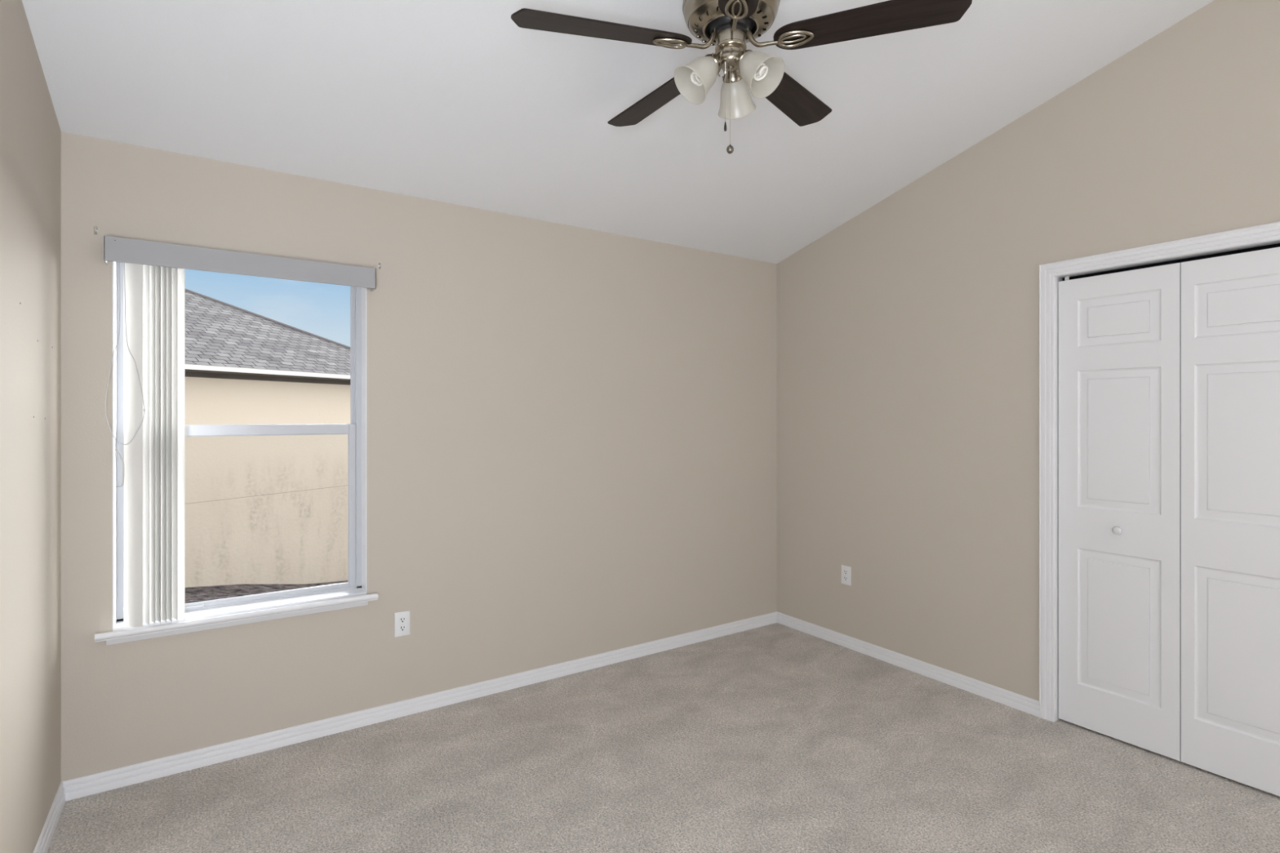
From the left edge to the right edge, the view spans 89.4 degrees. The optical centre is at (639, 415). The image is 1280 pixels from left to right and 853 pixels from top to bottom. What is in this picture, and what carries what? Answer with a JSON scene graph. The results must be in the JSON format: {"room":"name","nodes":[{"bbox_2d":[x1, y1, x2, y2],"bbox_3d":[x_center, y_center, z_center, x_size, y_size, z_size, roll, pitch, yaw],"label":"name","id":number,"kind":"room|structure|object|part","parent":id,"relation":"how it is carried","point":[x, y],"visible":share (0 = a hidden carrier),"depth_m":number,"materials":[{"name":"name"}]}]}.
{"room":"empty bedroom","nodes":[
{"label":"empty bedroom","id":0,"kind":"room"},
{"bbox_2d":[0,0,61,852],"bbox_3d":[-1.010,-0.361,0.587,0.150,3.542,4.602,0,0,-34],"label":"wall","id":1,"kind":"structure","parent":0,"point":[30,132],"depth_m":1.94,"materials":[{"name":"beige paint"}]},
{"bbox_2d":[33,782,65,852],"bbox_3d":[-0.928,1.375,0.612,0.014,0.070,4.252,0,0,-34],"label":"baseboard","id":2,"kind":"structure","parent":1,"relation":"attached to","point":[42,845],"depth_m":2.18,"materials":[{"name":"white paint"}]},
{"bbox_2d":[61,131,777,781],"bbox_3d":[-0.648,0.183,3.486,3.692,2.454,0.200,0,0,-34],"label":"wall","id":3,"kind":"structure","parent":0,"point":[571,431],"depth_m":3.21,"materials":[{"name":"beige paint"}]},
{"bbox_2d":[93,226,97,235],"bbox_3d":[-2.034,-0.692,2.415,0.010,0.028,0.027,0,0,-34],"label":"curtain bracket","id":4,"kind":"object","parent":3,"relation":"attached to","point":[95,228],"visible":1,"depth_m":2.42,"materials":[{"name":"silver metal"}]},
{"bbox_2d":[94,261,377,644],"bbox_3d":[-1.662,0.098,2.753,0.989,1.533,0.236,0,0,-34],"label":"window","id":5,"kind":"structure","parent":3,"relation":"in","point":[237,611],"depth_m":2.79,"materials":[{"name":"white paint"}]},
{"bbox_3d":[-1.640,0.821,2.720,0.989,0.030,0.156,0,0,-34],"label":"sill","id":6,"kind":"part","parent":5,"relation":"part of","materials":[{"name":"white paint"}]},
{"bbox_2d":[103,235,375,626],"bbox_3d":[-1.598,0.068,2.669,0.942,1.458,0.092,0,0,-34],"label":"vertical blind","id":7,"kind":"object","parent":5,"relation":"attached to","point":[153,479],"visible":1,"depth_m":2.50,"materials":[{"name":"grey plastic"}]},
{"bbox_3d":[-1.923,-0.243,2.415,0.120,0.703,0.007,0,0,-24],"label":"bead cord","id":8,"kind":"part","parent":7,"relation":"part of","materials":[{"name":"grey plastic"}]},
{"bbox_3d":[-1.692,0.420,2.804,0.851,0.767,0.031,0,0,-34],"label":"sash","id":9,"kind":"part","parent":5,"relation":"part of","materials":[{"name":"glass"}]},
{"bbox_3d":[-1.711,-0.288,2.833,0.851,0.736,0.030,0,0,-34],"label":"sash","id":10,"kind":"part","parent":5,"relation":"part of","materials":[{"name":"grey plastic"}]},
{"bbox_2d":[394,610,409,637],"bbox_3d":[-1.118,0.978,3.043,0.070,0.114,0.008,0,0,-34],"label":"wall outlet","id":11,"kind":"object","parent":3,"relation":"attached to","point":[402,620],"visible":1,"depth_m":3.04,"materials":[{"name":"white plastic"}]},
{"bbox_2d":[398,624,406,631],"bbox_3d":[-1.117,0.998,3.042,0.034,0.028,0.004,0,0,-34],"label":"receptacle","id":12,"kind":"object","parent":11,"relation":"attached to","point":[402,628],"depth_m":3.04,"materials":[{"name":"white plastic"}]},
{"bbox_2d":[398,616,406,622],"bbox_3d":[-1.117,0.959,3.042,0.034,0.028,0.004,0,0,-34],"label":"receptacle","id":13,"kind":"object","parent":11,"relation":"attached to","point":[401,619],"depth_m":3.04,"materials":[{"name":"white plastic"}]},
{"bbox_2d":[61,611,777,800],"bbox_3d":[-0.588,1.375,3.397,3.692,0.070,0.014,0,0,-34],"label":"baseboard","id":14,"kind":"structure","parent":3,"relation":"attached to","point":[106,780],"depth_m":2.95,"materials":[{"name":"white paint"}]},
{"bbox_2d":[22,0,1213,263],"bbox_3d":[0.914,-1.623,1.884,4.792,1.258,4.602,0,0,-34],"label":"ceiling","id":15,"kind":"structure","parent":0,"point":[456,102],"depth_m":2.57,"materials":[{"name":"white paint"}]},
{"bbox_2d":[511,0,972,154],"bbox_3d":[0.249,-1.140,2.041,1.272,0.676,1.222,0,0,-33],"label":"ceiling fan","id":16,"kind":"object","parent":15,"relation":"hanging from","point":[728,25],"visible":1,"depth_m":1.93,"materials":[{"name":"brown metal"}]},
{"bbox_3d":[-0.104,-1.126,1.889,0.536,0.031,0.133,-1,2,-15],"label":"blade","id":17,"kind":"part","parent":16,"relation":"part of","materials":[{"name":"brown wood"}]},
{"bbox_3d":[0.060,-1.139,2.328,0.133,0.031,0.536,-1,2,-33],"label":"blade","id":18,"kind":"part","parent":16,"relation":"part of","materials":[{"name":"brown wood"}]},
{"bbox_3d":[0.171,-1.024,1.966,0.140,0.141,0.122,-1,2,-34],"label":"lamp shade","id":19,"kind":"part","parent":16,"relation":"part of","materials":[{"name":"white glass"}]},
{"bbox_3d":[0.191,-1.045,1.968,0.084,0.082,0.054,-1,2,-34],"label":"light bulb","id":20,"kind":"part","parent":16,"relation":"part of","materials":[{"name":"white glass"}]},
{"bbox_3d":[0.261,-0.977,1.975,0.002,0.158,0.002,0,0,-17],"label":"pull chain","id":21,"kind":"part","parent":16,"relation":"part of","materials":[{"name":"silver metal"}]},
{"bbox_3d":[0.276,-0.950,1.979,0.002,0.242,0.002,0,0,-17],"label":"pull chain","id":22,"kind":"part","parent":16,"relation":"part of","materials":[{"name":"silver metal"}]},
{"bbox_3d":[0.276,-0.817,1.979,0.022,0.029,0.022,-1,2,-34],"label":"chain knob","id":23,"kind":"part","parent":16,"relation":"part of","materials":[{"name":"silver metal"}]},
{"bbox_3d":[0.309,-1.029,2.110,0.135,0.141,0.128,-1,2,-34],"label":"lamp shade","id":24,"kind":"part","parent":16,"relation":"part of","materials":[{"name":"white glass"}]},
{"bbox_3d":[0.262,-1.139,1.596,0.133,0.031,0.536,0,2,3],"label":"blade","id":25,"kind":"part","parent":16,"relation":"part of","materials":[{"name":"brown wood"}]},
{"bbox_3d":[0.345,-1.045,1.940,0.054,0.082,0.082,-1,2,-34],"label":"light bulb","id":26,"kind":"part","parent":16,"relation":"part of","materials":[{"name":"white glass"}]},
{"bbox_3d":[0.363,-1.025,1.928,0.122,0.141,0.140,-1,2,-34],"label":"lamp shade","id":27,"kind":"part","parent":16,"relation":"part of","materials":[{"name":"white glass"}]},
{"bbox_3d":[0.529,-1.142,2.307,0.133,0.031,0.536,1,2,39],"label":"blade","id":28,"kind":"part","parent":16,"relation":"part of","materials":[{"name":"brown wood"}]},
{"bbox_3d":[0.655,-1.130,1.860,0.535,0.027,0.134,0,0,22],"label":"blade","id":29,"kind":"part","parent":16,"relation":"part of","materials":[{"name":"brown wood"}]},
{"bbox_2d":[46,622,1279,852],"bbox_3d":[0.914,1.470,1.884,4.792,0.120,4.602,0,0,-34],"label":"floor","id":30,"kind":"structure","parent":0,"point":[775,737],"depth_m":2.47,"materials":[{"name":"beige carpet"}]},
{"bbox_2d":[777,0,1279,701],"bbox_3d":[2.163,-0.361,2.725,0.120,3.542,4.602,0,0,-34],"label":"wall","id":31,"kind":"structure","parent":0,"point":[908,331],"depth_m":3.29,"materials":[{"name":"beige paint"}]},
{"bbox_2d":[841,564,850,585],"bbox_3d":[1.259,0.973,3.952,0.008,0.114,0.070,0,0,-34],"label":"wall outlet","id":32,"kind":"object","parent":31,"relation":"attached to","point":[846,571],"visible":1,"depth_m":3.95,"materials":[{"name":"white plastic"}]},
{"bbox_2d":[843,576,848,581],"bbox_3d":[1.258,0.993,3.951,0.004,0.028,0.034,0,0,-34],"label":"receptacle","id":33,"kind":"object","parent":32,"relation":"attached to","point":[845,578],"depth_m":3.95,"materials":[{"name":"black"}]},
{"bbox_2d":[843,569,848,574],"bbox_3d":[1.258,0.954,3.951,0.004,0.028,0.034,0,0,-34],"label":"receptacle","id":34,"kind":"object","parent":32,"relation":"attached to","point":[845,571],"depth_m":3.95,"materials":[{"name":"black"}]},
{"bbox_2d":[777,611,1039,716],"bbox_3d":[1.404,1.375,3.732,0.014,0.070,1.685,0,0,-34],"label":"baseboard","id":35,"kind":"structure","parent":31,"relation":"attached to","point":[1027,704],"depth_m":3.54,"materials":[{"name":"white paint"}]},
{"bbox_2d":[1058,262,1181,760],"bbox_3d":[2.062,0.389,2.806,0.068,2.019,0.448,0,0,-34],"label":"door","id":36,"kind":"structure","parent":31,"relation":"in","point":[1120,333],"depth_m":2.79,"materials":[{"name":"white paint"}]},
{"bbox_3d":[2.057,0.493,2.783,0.034,0.036,0.036,0,0,-34],"label":"knob","id":37,"kind":"part","parent":36,"relation":"part of","materials":[{"name":"white ceramic"}]},
{"bbox_2d":[1039,221,1279,722],"bbox_3d":[2.468,0.351,2.257,0.136,2.117,1.950,0,0,-34],"label":"door frame","id":38,"kind":"structure","parent":31,"relation":"attached to","point":[1048,273],"depth_m":2.99,"materials":[{"name":"white paint"}]},
{"bbox_2d":[1062,243,1279,280],"bbox_3d":[2.472,-0.632,2.263,0.068,0.021,1.810,0,0,-34],"label":"closet track","id":39,"kind":"object","parent":31,"relation":"attached to","point":[1277,245],"visible":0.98,"depth_m":2.66,"materials":[{"name":"black metal"}]},
{"bbox_2d":[1181,247,1279,796],"bbox_3d":[2.328,0.389,2.440,0.034,2.019,0.448,0,0,-34],"label":"door","id":40,"kind":"structure","parent":31,"relation":"in","point":[1230,304],"depth_m":2.49,"materials":[{"name":"white paint"}]},
{"label":"outside","id":41,"kind":"structure","parent":0,"visible":0},
{"bbox_2d":[185,580,347,604],"bbox_3d":[-6.104,2.474,14.424,34.000,1.340,24.000,0,0,-34],"label":"ground","id":42,"kind":"structure","parent":41,"point":[193,594],"depth_m":8.69,"materials":[{"name":"soil"}]},
{"bbox_2d":[185,288,350,587],"bbox_3d":[-10.313,0.180,9.051,9.050,6.259,11.472,0,0,26],"label":"neighboring house","id":43,"kind":"structure","parent":42,"relation":"on","point":[260,509],"depth_m":9.63,"materials":[{"name":"beige paint"}]}
]}

